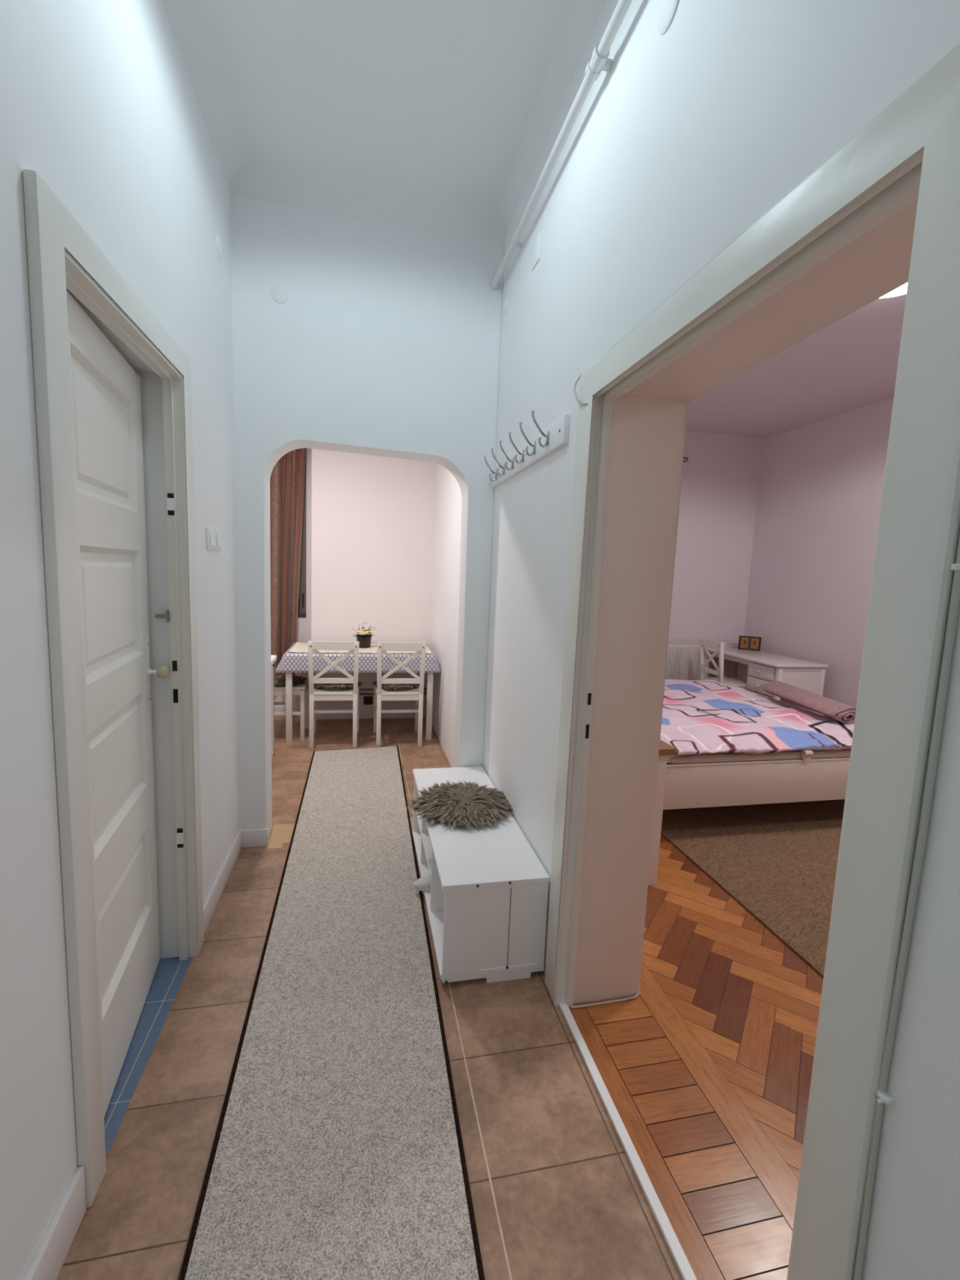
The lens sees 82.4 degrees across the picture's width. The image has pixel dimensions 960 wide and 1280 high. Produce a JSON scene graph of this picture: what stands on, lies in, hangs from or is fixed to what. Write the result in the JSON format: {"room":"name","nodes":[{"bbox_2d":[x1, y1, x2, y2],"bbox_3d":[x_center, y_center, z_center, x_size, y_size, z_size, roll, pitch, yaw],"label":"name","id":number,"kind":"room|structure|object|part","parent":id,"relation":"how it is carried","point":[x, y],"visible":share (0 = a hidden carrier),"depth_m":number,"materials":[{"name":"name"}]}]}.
{"room":"apartment hallway","nodes":[
{"label":"apartment hallway","id":0,"kind":"room"},
{"bbox_2d":[0,0,239,1279],"bbox_3d":[-0.632,-0.113,-0.522,0.220,3.300,6.680,1,7,-12],"label":"wall","id":1,"kind":"structure","parent":0,"point":[98,100],"depth_m":1.21,"materials":[{"name":"white paint"}]},
{"bbox_2d":[22,168,204,1208],"bbox_3d":[-1.010,0.167,1.590,0.105,2.207,0.945,1,7,-12],"label":"trim","id":2,"kind":"structure","parent":1,"relation":"attached to","point":[62,255],"depth_m":1.23,"materials":[{"name":"paint"}]},
{"bbox_2d":[66,289,168,1117],"bbox_3d":[-1.038,0.216,1.594,0.105,2.092,0.757,0,7,-18],"label":"door","id":3,"kind":"structure","parent":1,"relation":"in","point":[106,390],"depth_m":1.60,"materials":[{"name":"wood"}]},
{"bbox_3d":[-1.110,0.112,1.921,0.037,0.047,0.047,0,7,-18],"label":"knob","id":4,"kind":"part","parent":3,"relation":"part of","materials":[{"name":"ceramic"}]},
{"bbox_2d":[23,827,242,1279],"bbox_3d":[-0.590,1.460,-0.258,0.016,0.118,6.580,1,7,-12],"label":"baseboard","id":5,"kind":"structure","parent":1,"relation":"attached to","point":[47,1262],"depth_m":1.20,"materials":[{"name":"paint"}]},
{"bbox_2d":[206,526,215,550],"bbox_3d":[-1.116,-0.420,2.278,0.016,0.092,0.092,1,7,-12],"label":"light switch","id":6,"kind":"object","parent":1,"relation":"attached to","point":[211,544],"visible":1,"depth_m":2.25,"materials":[{"name":"white plastic"}]},
{"bbox_2d":[213,528,222,551],"bbox_3d":[-1.139,-0.434,2.384,0.016,0.092,0.092,1,7,-12],"label":"light switch","id":7,"kind":"object","parent":1,"relation":"attached to","point":[218,547],"visible":0.94,"depth_m":2.37,"materials":[{"name":"white plastic"}]},
{"bbox_2d":[217,233,223,260],"bbox_3d":[-1.125,-1.703,2.378,0.008,0.096,0.096,1,7,-12],"label":"cover plate","id":8,"kind":"object","parent":1,"relation":"attached to","point":[220,242],"visible":1,"depth_m":2.37,"materials":[{"name":"white paint"}]},
{"bbox_2d":[271,448,435,709],"bbox_3d":[-1.801,-0.647,5.385,2.750,2.850,0.300,1,7,-12],"label":"wall","id":9,"kind":"structure","parent":0,"point":[370,519],"depth_m":5.37,"materials":[{"name":"paint"}]},
{"bbox_2d":[270,457,306,617],"bbox_3d":[-2.285,-1.106,5.273,1.185,1.750,0.100,1,7,-12],"label":"window","id":10,"kind":"structure","parent":9,"relation":"in","point":[302,591],"depth_m":5.42,"materials":[{"name":"clear glass"}]},
{"bbox_3d":[-2.289,-1.107,5.282,1.060,1.630,0.010,1,7,-12],"label":"pane","id":11,"kind":"part","parent":10,"relation":"part of","materials":[{"name":"glass"}]},
{"bbox_3d":[-2.311,-0.256,5.340,1.185,0.045,0.028,1,7,-12],"label":"sill","id":12,"kind":"part","parent":10,"relation":"part of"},
{"bbox_3d":[-1.755,-0.395,5.441,0.014,0.140,0.026,1,7,-12],"label":"handle","id":13,"kind":"part","parent":10,"relation":"part of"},
{"bbox_2d":[274,705,426,719],"bbox_3d":[-1.829,0.727,5.476,2.670,0.100,0.176,1,7,-12],"label":"baseboard","id":14,"kind":"structure","parent":9,"relation":"attached to","point":[363,713],"depth_m":5.53,"materials":[{"name":"paint"}]},
{"bbox_2d":[363,696,373,704],"bbox_3d":[-1.125,0.611,5.520,0.090,0.085,0.036,1,7,-12],"label":"wall socket","id":15,"kind":"object","parent":9,"relation":"attached to","point":[366,700],"visible":1,"depth_m":5.52,"materials":[{"name":"black plastic"}]},
{"bbox_2d":[359,688,426,694],"bbox_3d":[-1.089,0.521,5.523,1.170,0.075,0.022,1,7,-12],"label":"pipe","id":16,"kind":"object","parent":9,"relation":"attached to","point":[424,689],"visible":0.22,"depth_m":5.51,"materials":[{"name":"white metal"}]},
{"bbox_3d":[-2.215,-1.974,5.054,1.267,0.036,0.036,1,7,-12],"label":"curtain rod","id":17,"kind":"object","parent":9,"relation":"attached to","visible":0},
{"bbox_2d":[270,448,306,675],"bbox_3d":[-1.852,-0.757,5.280,0.347,2.390,0.164,1,7,-12],"label":"curtain","id":18,"kind":"object","parent":17,"relation":"hanging from","point":[287,475],"visible":0.71,"depth_m":5.25,"materials":[{"name":"brown fabric"}]},
{"bbox_2d":[230,195,504,836],"bbox_3d":[-1.273,-0.544,2.829,2.700,3.300,0.195,1,7,-12],"label":"wall","id":19,"kind":"structure","parent":0,"point":[384,340],"depth_m":2.79,"materials":[{"name":"white paint"}]},
{"bbox_2d":[241,828,268,847],"bbox_3d":[-1.207,1.061,2.941,0.136,0.095,0.018,1,7,-12],"label":"baseboard","id":20,"kind":"structure","parent":19,"relation":"attached to","point":[255,837],"depth_m":2.93,"materials":[{"name":"paint"}]},
{"bbox_2d":[271,284,288,302],"bbox_3d":[-0.966,-1.669,2.645,0.080,0.080,0.008,1,7,-12],"label":"cover plate","id":21,"kind":"object","parent":19,"relation":"attached to","point":[279,293],"visible":1,"depth_m":2.64,"materials":[{"name":"white paint"}]},
{"bbox_2d":[266,817,413,848],"bbox_3d":[-0.662,1.102,3.168,1.040,0.001,0.285,1,7,-12],"label":"floor tile","id":22,"kind":"structure","parent":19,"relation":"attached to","point":[281,834],"depth_m":3.08,"materials":[{"name":"tile"}]},
{"bbox_2d":[161,0,605,246],"bbox_3d":[0.074,-1.739,-0.519,1.560,0.219,6.800,1,7,-12],"label":"ceiling","id":23,"kind":"structure","parent":0,"point":[433,115],"depth_m":2.09,"materials":[{"name":"paint"}]},
{"bbox_2d":[56,715,823,1279],"bbox_3d":[0.949,1.401,1.438,6.500,0.050,9.440,1,7,-12],"label":"floor","id":24,"kind":"structure","parent":0,"point":[557,1193],"depth_m":1.61,"materials":[{"name":"tile"}]},
{"bbox_2d":[271,655,276,757],"bbox_3d":[-1.690,0.587,3.550,0.580,0.850,0.945,1,7,-12],"label":"base cabinet","id":25,"kind":"object","parent":24,"relation":"on","point":[273,658],"visible":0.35,"depth_m":3.99,"materials":[{"name":"white wood"}]},
{"bbox_3d":[-1.482,0.527,3.826,0.018,0.700,0.448,1,7,-12],"label":"cabinet door","id":26,"kind":"part","parent":25,"relation":"part of","materials":[{"name":"white wood"}]},
{"bbox_2d":[271,655,276,665],"bbox_3d":[-1.674,0.183,3.501,0.580,0.035,0.945,1,7,-12],"label":"countertop","id":27,"kind":"structure","parent":25,"relation":"on","point":[273,658],"depth_m":3.90,"materials":[{"name":"white"}]},
{"bbox_2d":[274,677,308,741],"bbox_3d":[-1.799,0.396,4.855,0.525,0.907,0.424,1,7,-12],"label":"dining chair","id":28,"kind":"object","parent":24,"relation":"on","point":[302,690],"visible":0.33,"depth_m":4.74,"materials":[{"name":"white wood"}]},
{"bbox_2d":[274,675,306,687],"bbox_3d":[-1.761,0.355,4.851,0.497,0.043,0.494,-3,9,-37],"label":"seat pad","id":29,"kind":"object","parent":28,"relation":"on","point":[279,680],"visible":0.54,"depth_m":4.82,"materials":[{"name":"fabric"}]},
{"bbox_3d":[-1.777,0.387,4.859,0.480,0.022,0.424,1,7,-12],"label":"seat","id":30,"kind":"part","parent":28,"relation":"part of","materials":[{"name":"white wood"}]},
{"bbox_3d":[-1.536,0.653,4.748,0.034,0.445,0.036,1,7,-12],"label":"leg","id":31,"kind":"part","parent":28,"relation":"part of","materials":[{"name":"white wood"}]},
{"bbox_3d":[-1.616,0.605,5.119,0.034,0.445,0.036,1,7,-12],"label":"leg","id":32,"kind":"part","parent":28,"relation":"part of","materials":[{"name":"white wood"}]},
{"bbox_2d":[178,745,484,1279],"bbox_3d":[-0.507,1.224,2.159,0.691,0.014,5.093,1,7,-12],"label":"runner rug","id":33,"kind":"object","parent":24,"relation":"on","point":[337,1153],"visible":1,"depth_m":1.59,"materials":[{"name":"grey carpet"}]},
{"bbox_2d":[307,640,359,748],"bbox_3d":[-1.259,0.430,4.757,0.424,0.907,0.525,1,7,-12],"label":"dining chair","id":34,"kind":"object","parent":24,"relation":"on","point":[315,695],"visible":0.88,"depth_m":4.53,"materials":[{"name":"white wood"}]},
{"bbox_3d":[-1.388,0.461,4.503,0.044,0.897,0.078,1,7,-12],"label":"leg","id":35,"kind":"part","parent":34,"relation":"part of","materials":[{"name":"white wood"}]},
{"bbox_3d":[-1.504,0.626,4.974,0.036,0.445,0.034,1,7,-12],"label":"leg","id":36,"kind":"part","parent":34,"relation":"part of","materials":[{"name":"white wood"}]},
{"bbox_3d":[-1.192,0.047,4.472,0.404,0.075,0.024,1,7,-12],"label":"rail","id":37,"kind":"part","parent":34,"relation":"part of","materials":[{"name":"white wood"}]},
{"bbox_3d":[-1.210,0.337,4.534,0.330,0.044,0.020,1,7,-12],"label":"rail","id":38,"kind":"part","parent":34,"relation":"part of","materials":[{"name":"white wood"}]},
{"bbox_3d":[-1.263,0.417,4.778,0.424,0.022,0.480,1,7,-12],"label":"seat","id":39,"kind":"part","parent":34,"relation":"part of","materials":[{"name":"white wood"}]},
{"bbox_2d":[306,677,364,690],"bbox_3d":[-1.261,0.381,4.798,0.494,0.043,0.497,1,7,-12],"label":"seat pad","id":40,"kind":"object","parent":34,"relation":"on","point":[329,686],"visible":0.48,"depth_m":4.67,"materials":[{"name":"grey fabric"}]},
{"bbox_3d":[-1.037,0.465,4.579,0.044,0.897,0.078,1,7,-12],"label":"leg","id":41,"kind":"part","parent":34,"relation":"part of","materials":[{"name":"white wood"}]},
{"bbox_3d":[-1.131,0.631,5.056,0.036,0.445,0.034,1,7,-12],"label":"leg","id":42,"kind":"part","parent":34,"relation":"part of","materials":[{"name":"white wood"}]},
{"bbox_2d":[285,672,433,743],"bbox_3d":[-1.106,0.463,5.111,1.250,0.768,0.750,1,7,-12],"label":"dining table","id":43,"kind":"object","parent":24,"relation":"on","point":[289,731],"visible":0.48,"depth_m":4.86,"materials":[{"name":"white wood"}]},
{"bbox_3d":[-1.617,0.512,4.649,0.050,0.742,0.050,1,7,-12],"label":"leg","id":44,"kind":"part","parent":43,"relation":"part of","materials":[{"name":"white wood"}]},
{"bbox_3d":[-1.763,0.424,5.323,0.050,0.742,0.050,1,7,-12],"label":"leg","id":45,"kind":"part","parent":43,"relation":"part of","materials":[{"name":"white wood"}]},
{"bbox_2d":[274,642,441,672],"bbox_3d":[-1.101,0.154,5.062,1.402,0.157,0.781,1,7,-12],"label":"tablecloth","id":46,"kind":"object","parent":43,"relation":"on","point":[290,662],"visible":0.44,"depth_m":4.69,"materials":[{"name":"fabric"}]},
{"bbox_2d":[288,641,307,653],"bbox_3d":[-1.572,0.073,4.836,0.157,0.022,0.672,1,7,-12],"label":"table runner","id":47,"kind":"object","parent":46,"relation":"on","point":[300,647],"depth_m":4.85,"materials":[{"name":"beige fabric"}]},
{"bbox_2d":[317,649,350,653],"bbox_3d":[-1.243,0.108,4.658,0.264,0.022,0.156,1,7,-12],"label":"table runner","id":48,"kind":"object","parent":46,"relation":"on","point":[321,651],"depth_m":4.77,"materials":[{"name":"beige fabric"}]},
{"bbox_2d":[359,643,377,653],"bbox_3d":[-1.000,0.085,4.925,0.159,0.022,0.633,1,7,-12],"label":"table runner","id":49,"kind":"object","parent":46,"relation":"on","point":[373,649],"depth_m":4.96,"materials":[{"name":"beige fabric"}]},
{"bbox_2d":[352,622,376,648],"bbox_3d":[-1.074,-0.050,5.090,0.192,0.231,0.204,8,9,39],"label":"potted flowers","id":50,"kind":"object","parent":49,"relation":"on","point":[365,640],"visible":0.99,"depth_m":5.04,"materials":[{"name":"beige plant"}]},
{"bbox_3d":[-1.077,0.013,5.090,0.142,0.106,0.142,1,7,-12],"label":"pot","id":51,"kind":"part","parent":50,"relation":"part of","materials":[{"name":"black plastic"}]},
{"bbox_2d":[386,650,416,653],"bbox_3d":[-0.680,0.118,4.758,0.253,0.022,0.145,1,7,-12],"label":"table runner","id":52,"kind":"object","parent":46,"relation":"on","point":[388,651],"depth_m":4.87,"materials":[{"name":"beige fabric"}]},
{"bbox_2d":[425,646,431,653],"bbox_3d":[-0.481,0.102,4.953,0.066,0.022,0.414,1,7,-12],"label":"table runner","id":53,"kind":"object","parent":46,"relation":"on","point":[428,651],"depth_m":4.98,"materials":[{"name":"beige fabric"}]},
{"bbox_3d":[-0.596,0.440,5.576,0.050,0.742,0.050,1,7,-12],"label":"leg","id":54,"kind":"part","parent":43,"relation":"part of","materials":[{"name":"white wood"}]},
{"bbox_3d":[-0.451,0.527,4.903,0.050,0.742,0.050,1,7,-12],"label":"leg","id":55,"kind":"part","parent":43,"relation":"part of","materials":[{"name":"white wood"}]},
{"bbox_2d":[373,641,426,746],"bbox_3d":[-0.719,0.439,4.854,0.424,0.907,0.525,1,7,-12],"label":"dining chair","id":56,"kind":"object","parent":24,"relation":"on","point":[416,694],"visible":0.93,"depth_m":4.63,"materials":[{"name":"white wood"}]},
{"bbox_3d":[-0.965,0.636,5.071,0.036,0.445,0.034,1,7,-12],"label":"leg","id":57,"kind":"part","parent":56,"relation":"part of","materials":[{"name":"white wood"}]},
{"bbox_3d":[-0.849,0.470,4.599,0.044,0.897,0.078,1,7,-12],"label":"leg","id":58,"kind":"part","parent":56,"relation":"part of","materials":[{"name":"white wood"}]},
{"bbox_2d":[369,677,419,691],"bbox_3d":[-0.744,0.391,4.888,0.497,0.043,0.494,5,7,20],"label":"seat pad","id":59,"kind":"object","parent":56,"relation":"on","point":[402,687],"visible":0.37,"depth_m":4.76,"materials":[{"name":"grey fabric"}]},
{"bbox_3d":[-0.724,0.427,4.875,0.424,0.022,0.480,1,7,-12],"label":"seat","id":60,"kind":"part","parent":56,"relation":"part of","materials":[{"name":"white wood"}]},
{"bbox_3d":[-0.670,0.347,4.631,0.330,0.044,0.020,1,7,-12],"label":"rail","id":61,"kind":"part","parent":56,"relation":"part of","materials":[{"name":"white wood"}]},
{"bbox_3d":[-0.652,0.057,4.569,0.404,0.075,0.024,1,7,-12],"label":"rail","id":62,"kind":"part","parent":56,"relation":"part of","materials":[{"name":"white wood"}]},
{"bbox_3d":[-0.592,0.641,5.152,0.036,0.445,0.034,1,7,-12],"label":"leg","id":63,"kind":"part","parent":56,"relation":"part of","materials":[{"name":"white wood"}]},
{"bbox_3d":[-0.497,0.475,4.676,0.044,0.897,0.078,1,7,-12],"label":"leg","id":64,"kind":"part","parent":56,"relation":"part of","materials":[{"name":"white wood"}]},
{"bbox_2d":[412,766,549,983],"bbox_3d":[-0.067,0.997,2.569,0.398,0.400,1.176,1,7,-12],"label":"bench","id":65,"kind":"object","parent":24,"relation":"on","point":[486,903],"visible":0.92,"depth_m":2.04,"materials":[{"name":"white wood"}]},
{"bbox_3d":[-0.184,0.922,3.131,0.386,0.360,0.018,1,7,-12],"label":"panel","id":66,"kind":"part","parent":65,"relation":"part of","materials":[{"name":"white wood"}]},
{"bbox_2d":[415,811,422,833],"bbox_3d":[-0.151,0.949,2.960,0.374,0.014,0.334,1,7,-12],"label":"shelf","id":67,"kind":"object","parent":65,"relation":"attached to","point":[420,821],"depth_m":2.86,"materials":[{"name":"white wood"}]},
{"bbox_2d":[413,875,431,892],"bbox_3d":[-0.185,1.131,2.571,0.249,0.043,0.093,1,7,-12],"label":"slipper","id":68,"kind":"object","parent":65,"relation":"on","point":[423,883],"visible":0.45,"depth_m":2.53,"materials":[{"name":"white fabric"}]},
{"bbox_2d":[421,832,431,876],"bbox_3d":[-0.073,0.996,2.596,0.374,0.014,0.384,1,7,-12],"label":"shelf","id":69,"kind":"object","parent":65,"relation":"attached to","point":[424,836],"depth_m":2.59,"materials":[{"name":"white wood"}]},
{"bbox_2d":[412,831,444,979],"bbox_3d":[-0.072,1.164,2.594,0.390,0.018,1.132,1,7,-12],"label":"shelf","id":70,"kind":"object","parent":65,"relation":"attached to","point":[436,914],"depth_m":2.35,"materials":[{"name":"white wood"}]},
{"bbox_2d":[407,780,514,831],"bbox_3d":[-0.083,0.769,2.595,0.543,0.042,0.552,1,7,-12],"label":"seat pad","id":71,"kind":"object","parent":65,"relation":"on","point":[459,804],"visible":1,"depth_m":2.55,"materials":[{"name":"grey fur"}]},
{"bbox_3d":[0.057,1.067,2.016,0.386,0.360,0.018,1,7,-12],"label":"panel","id":72,"kind":"part","parent":65,"relation":"part of","materials":[{"name":"white wood"}]},
{"bbox_3d":[0.104,1.220,2.037,0.220,0.018,0.007,1,7,-12],"label":"rail","id":73,"kind":"part","parent":65,"relation":"part of","materials":[{"name":"white wood"}]},
{"bbox_2d":[570,987,639,1008],"bbox_3d":[0.461,1.266,1.957,0.291,0.052,0.057,-1,8,-25],"label":"cable","id":74,"kind":"object","parent":24,"relation":"on","point":[638,993],"visible":0.79,"depth_m":1.95,"materials":[{"name":"plastic"}]},
{"bbox_2d":[559,1001,697,1279],"bbox_3d":[0.401,1.349,1.426,0.026,0.012,1.060,1,7,-12],"label":"trim","id":75,"kind":"structure","parent":24,"relation":"on","point":[686,1273],"depth_m":1.42,"materials":[{"name":"white plastic"}]},
{"bbox_2d":[648,739,676,885],"bbox_3d":[0.579,0.798,3.154,0.480,0.705,1.105,1,7,-12],"label":"sideboard","id":76,"kind":"object","parent":24,"relation":"on","point":[665,749],"visible":0.12,"depth_m":2.68,"materials":[{"name":"wood"}]},
{"bbox_3d":[0.673,0.879,2.650,0.443,0.672,0.022,1,7,-12],"label":"panel","id":77,"kind":"part","parent":76,"relation":"part of","materials":[{"name":"wood"}]},
{"bbox_2d":[698,637,762,694],"bbox_3d":[2.640,0.454,5.825,0.525,0.907,0.424,1,7,-9],"label":"dining chair","id":78,"kind":"object","parent":24,"relation":"on","point":[735,682],"visible":0.48,"depth_m":5.75,"materials":[{"name":"white wood"}]},
{"bbox_3d":[2.391,0.433,5.965,0.078,0.897,0.044,1,7,-9],"label":"leg","id":79,"kind":"part","parent":78,"relation":"part of","materials":[{"name":"white wood"}]},
{"bbox_3d":[2.433,0.331,5.775,0.020,0.044,0.330,1,7,-9],"label":"rail","id":80,"kind":"part","parent":78,"relation":"part of","materials":[{"name":"white wood"}]},
{"bbox_3d":[2.417,0.037,5.735,0.024,0.075,0.404,1,7,-9],"label":"rail","id":81,"kind":"part","parent":78,"relation":"part of","materials":[{"name":"white wood"}]},
{"bbox_3d":[2.449,0.477,5.612,0.078,0.897,0.044,1,7,-9],"label":"leg","id":82,"kind":"part","parent":78,"relation":"part of","materials":[{"name":"white wood"}]},
{"bbox_3d":[2.663,0.445,5.827,0.480,0.022,0.424,1,7,-9],"label":"seat","id":83,"kind":"part","parent":78,"relation":"part of","materials":[{"name":"white wood"}]},
{"bbox_2d":[661,799,844,977],"bbox_3d":[2.068,1.172,3.433,2.000,0.010,3.400,1,7,-12],"label":"bedroom rug","id":84,"kind":"object","parent":24,"relation":"on","point":[779,861],"visible":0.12,"depth_m":3.02,"materials":[{"name":"brown carpet"}]},
{"bbox_2d":[662,684,853,809],"bbox_3d":[1.766,0.789,4.306,1.940,0.517,2.065,1,7,-12],"label":"bed","id":85,"kind":"object","parent":84,"relation":"on","point":[718,779],"visible":0.3,"depth_m":3.24,"materials":[{"name":"wood"}]},
{"bbox_2d":[660,679,853,757],"bbox_3d":[1.701,0.526,4.252,1.736,0.077,2.047,1,7,-12],"label":"duvet","id":86,"kind":"object","parent":85,"relation":"on","point":[700,717],"visible":0.63,"depth_m":3.73,"materials":[{"name":"fabric"}]},
{"bbox_2d":[758,680,856,722],"bbox_3d":[2.546,0.466,4.271,0.265,0.105,0.999,2,7,-2],"label":"rolled blanket","id":87,"kind":"object","parent":86,"relation":"on","point":[841,712],"visible":0.89,"depth_m":4.09,"materials":[{"name":"pink fabric"}]},
{"bbox_3d":[1.771,0.653,4.293,1.840,0.212,1.998,1,7,-12],"label":"mattress","id":88,"kind":"part","parent":85,"relation":"part of","materials":[{"name":"multicoloured fabric"}]},
{"bbox_2d":[703,647,828,711],"bbox_3d":[2.917,0.539,5.818,0.565,0.762,1.210,1,7,-12],"label":"desk","id":89,"kind":"object","parent":24,"relation":"on","point":[758,668],"visible":0.65,"depth_m":5.35,"materials":[{"name":"paint"}]},
{"bbox_3d":[2.587,0.479,6.317,0.045,0.735,0.045,1,7,-12],"label":"leg","id":90,"kind":"part","parent":89,"relation":"part of","materials":[{"name":"paint"}]},
{"bbox_2d":[737,635,761,650],"bbox_3d":[3.046,0.036,6.198,0.226,0.155,0.036,5,7,23],"label":"picture diptych","id":91,"kind":"object","parent":89,"relation":"on","point":[754,644],"visible":1,"depth_m":6.20,"materials":[{"name":"black wood"}]},
{"bbox_2d":[737,635,750,649],"bbox_3d":[2.994,0.031,6.220,0.113,0.155,0.012,4,7,10],"label":"picture","id":92,"kind":"object","parent":91,"relation":"attached to","point":[744,641],"depth_m":6.21,"materials":[{"name":"gold paint"}]},
{"bbox_2d":[749,635,761,650],"bbox_3d":[3.099,0.041,6.176,0.113,0.155,0.012,7,8,35],"label":"picture","id":93,"kind":"object","parent":91,"relation":"attached to","point":[755,642],"depth_m":6.17,"materials":[{"name":"gold paint"}]},
{"bbox_3d":[2.771,0.455,5.428,0.025,0.130,0.365,1,7,-12],"label":"drawer","id":94,"kind":"part","parent":89,"relation":"part of","materials":[{"name":"paint"}]},
{"bbox_3d":[2.777,0.312,5.410,0.025,0.130,0.365,1,7,-12],"label":"drawer","id":95,"kind":"part","parent":89,"relation":"part of","materials":[{"name":"paint"}]},
{"bbox_3d":[2.821,0.620,5.231,0.045,0.735,0.045,1,7,-12],"label":"leg","id":96,"kind":"part","parent":89,"relation":"part of","materials":[{"name":"paint"}]},
{"bbox_3d":[3.063,0.405,5.251,0.475,0.295,0.027,1,7,-12],"label":"panel","id":97,"kind":"part","parent":89,"relation":"part of","materials":[{"name":"paint"}]},
{"bbox_3d":[3.285,0.626,5.331,0.045,0.735,0.045,1,7,-12],"label":"leg","id":98,"kind":"part","parent":89,"relation":"part of","materials":[{"name":"paint"}]},
{"bbox_2d":[431,0,959,1279],"bbox_3d":[0.607,-0.276,1.229,0.300,3.300,9.600,1,7,-12],"label":"wall","id":99,"kind":"structure","parent":0,"point":[695,131],"depth_m":1.30,"materials":[{"name":"white paint"}]},
{"bbox_2d":[484,409,569,487],"bbox_3d":[0.154,-0.829,2.421,0.092,0.146,1.080,1,7,-12],"label":"coat rack","id":100,"kind":"object","parent":99,"relation":"attached to","point":[556,435],"visible":1,"depth_m":2.21,"materials":[{"name":"silver metal"}]},
{"bbox_2d":[531,232,541,271],"bbox_3d":[0.235,-1.625,2.300,0.006,0.100,0.100,1,7,-12],"label":"cover plate","id":101,"kind":"object","parent":99,"relation":"attached to","point":[536,246],"visible":1,"depth_m":2.29,"materials":[{"name":"white paint"}]},
{"bbox_2d":[489,0,631,288],"bbox_3d":[0.515,-1.595,0.859,0.069,0.062,4.112,1,7,-12],"label":"gas pipe","id":102,"kind":"object","parent":99,"relation":"attached to","point":[599,61],"visible":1,"depth_m":1.77,"materials":[{"name":"white metal"}]},
{"bbox_2d":[573,374,596,404],"bbox_3d":[0.334,-0.799,1.741,0.036,0.132,0.148,0,7,-15],"label":"cable","id":103,"kind":"object","parent":99,"relation":"attached to","point":[578,400],"visible":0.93,"depth_m":1.77,"materials":[{"name":"white plastic"}]},
{"bbox_2d":[657,0,679,35],"bbox_3d":[0.449,-1.511,1.304,0.008,0.100,0.100,1,7,-12],"label":"cover plate","id":104,"kind":"object","parent":99,"relation":"attached to","point":[668,9],"visible":1,"depth_m":1.31,"materials":[{"name":"white paint"}]},
{"bbox_2d":[544,42,959,1279],"bbox_3d":[0.567,0.287,1.345,0.326,2.152,1.240,1,7,-12],"label":"trim","id":105,"kind":"structure","parent":99,"relation":"attached to","point":[881,215],"depth_m":0.88,"materials":[{"name":"wood"}]},
{"bbox_3d":[0.602,0.306,1.340,0.259,2.118,1.070,1,7,-12],"label":"reveal panel","id":106,"kind":"part","parent":105,"relation":"part of","materials":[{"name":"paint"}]},
{"bbox_2d":[853,533,959,1279],"bbox_3d":[0.557,0.142,0.674,0.022,2.600,0.024,1,7,-12],"label":"cable","id":107,"kind":"object","parent":99,"relation":"attached to","point":[882,1097],"visible":1,"depth_m":0.70,"materials":[{"name":"white plastic"}]},
{"bbox_2d":[668,431,763,641],"bbox_3d":[1.529,-0.776,6.199,3.600,3.170,0.100,1,7,-12],"label":"wall","id":108,"kind":"structure","parent":0,"point":[720,477],"depth_m":6.35,"materials":[{"name":"paint"}]},
{"bbox_2d":[665,640,738,679],"bbox_3d":[2.412,0.319,6.404,1.391,0.618,0.141,1,7,-12],"label":"radiator","id":109,"kind":"object","parent":108,"relation":"attached to","point":[682,663],"visible":0.17,"depth_m":6.33,"materials":[{"name":"metal"}]},
{"bbox_2d":[667,640,738,644],"bbox_3d":[2.427,0.023,6.353,1.390,0.018,0.102,1,7,-12],"label":"grille","id":110,"kind":"object","parent":109,"relation":"attached to","point":[669,642],"depth_m":6.31,"materials":[{"name":"metal"}]},
{"bbox_2d":[685,293,906,438],"bbox_3d":[2.329,-1.955,2.589,3.600,0.100,7.140,1,7,-12],"label":"ceiling","id":111,"kind":"structure","parent":0,"point":[851,363],"depth_m":4.51,"materials":[{"name":"paint"}]},
{"bbox_2d":[880,282,907,297],"bbox_3d":[2.186,-1.899,2.865,0.410,0.090,0.410,1,7,-12],"label":"ceiling lamp","id":112,"kind":"object","parent":111,"relation":"attached to","point":[902,290],"visible":0.09,"depth_m":2.94,"materials":[{"name":"white plastic"}]},
{"bbox_2d":[743,396,893,724],"bbox_3d":[3.980,-0.308,3.133,0.100,3.170,7.090,1,7,-12],"label":"wall","id":113,"kind":"structure","parent":0,"point":[820,485],"depth_m":5.50,"materials":[{"name":"paint"}]}
]}

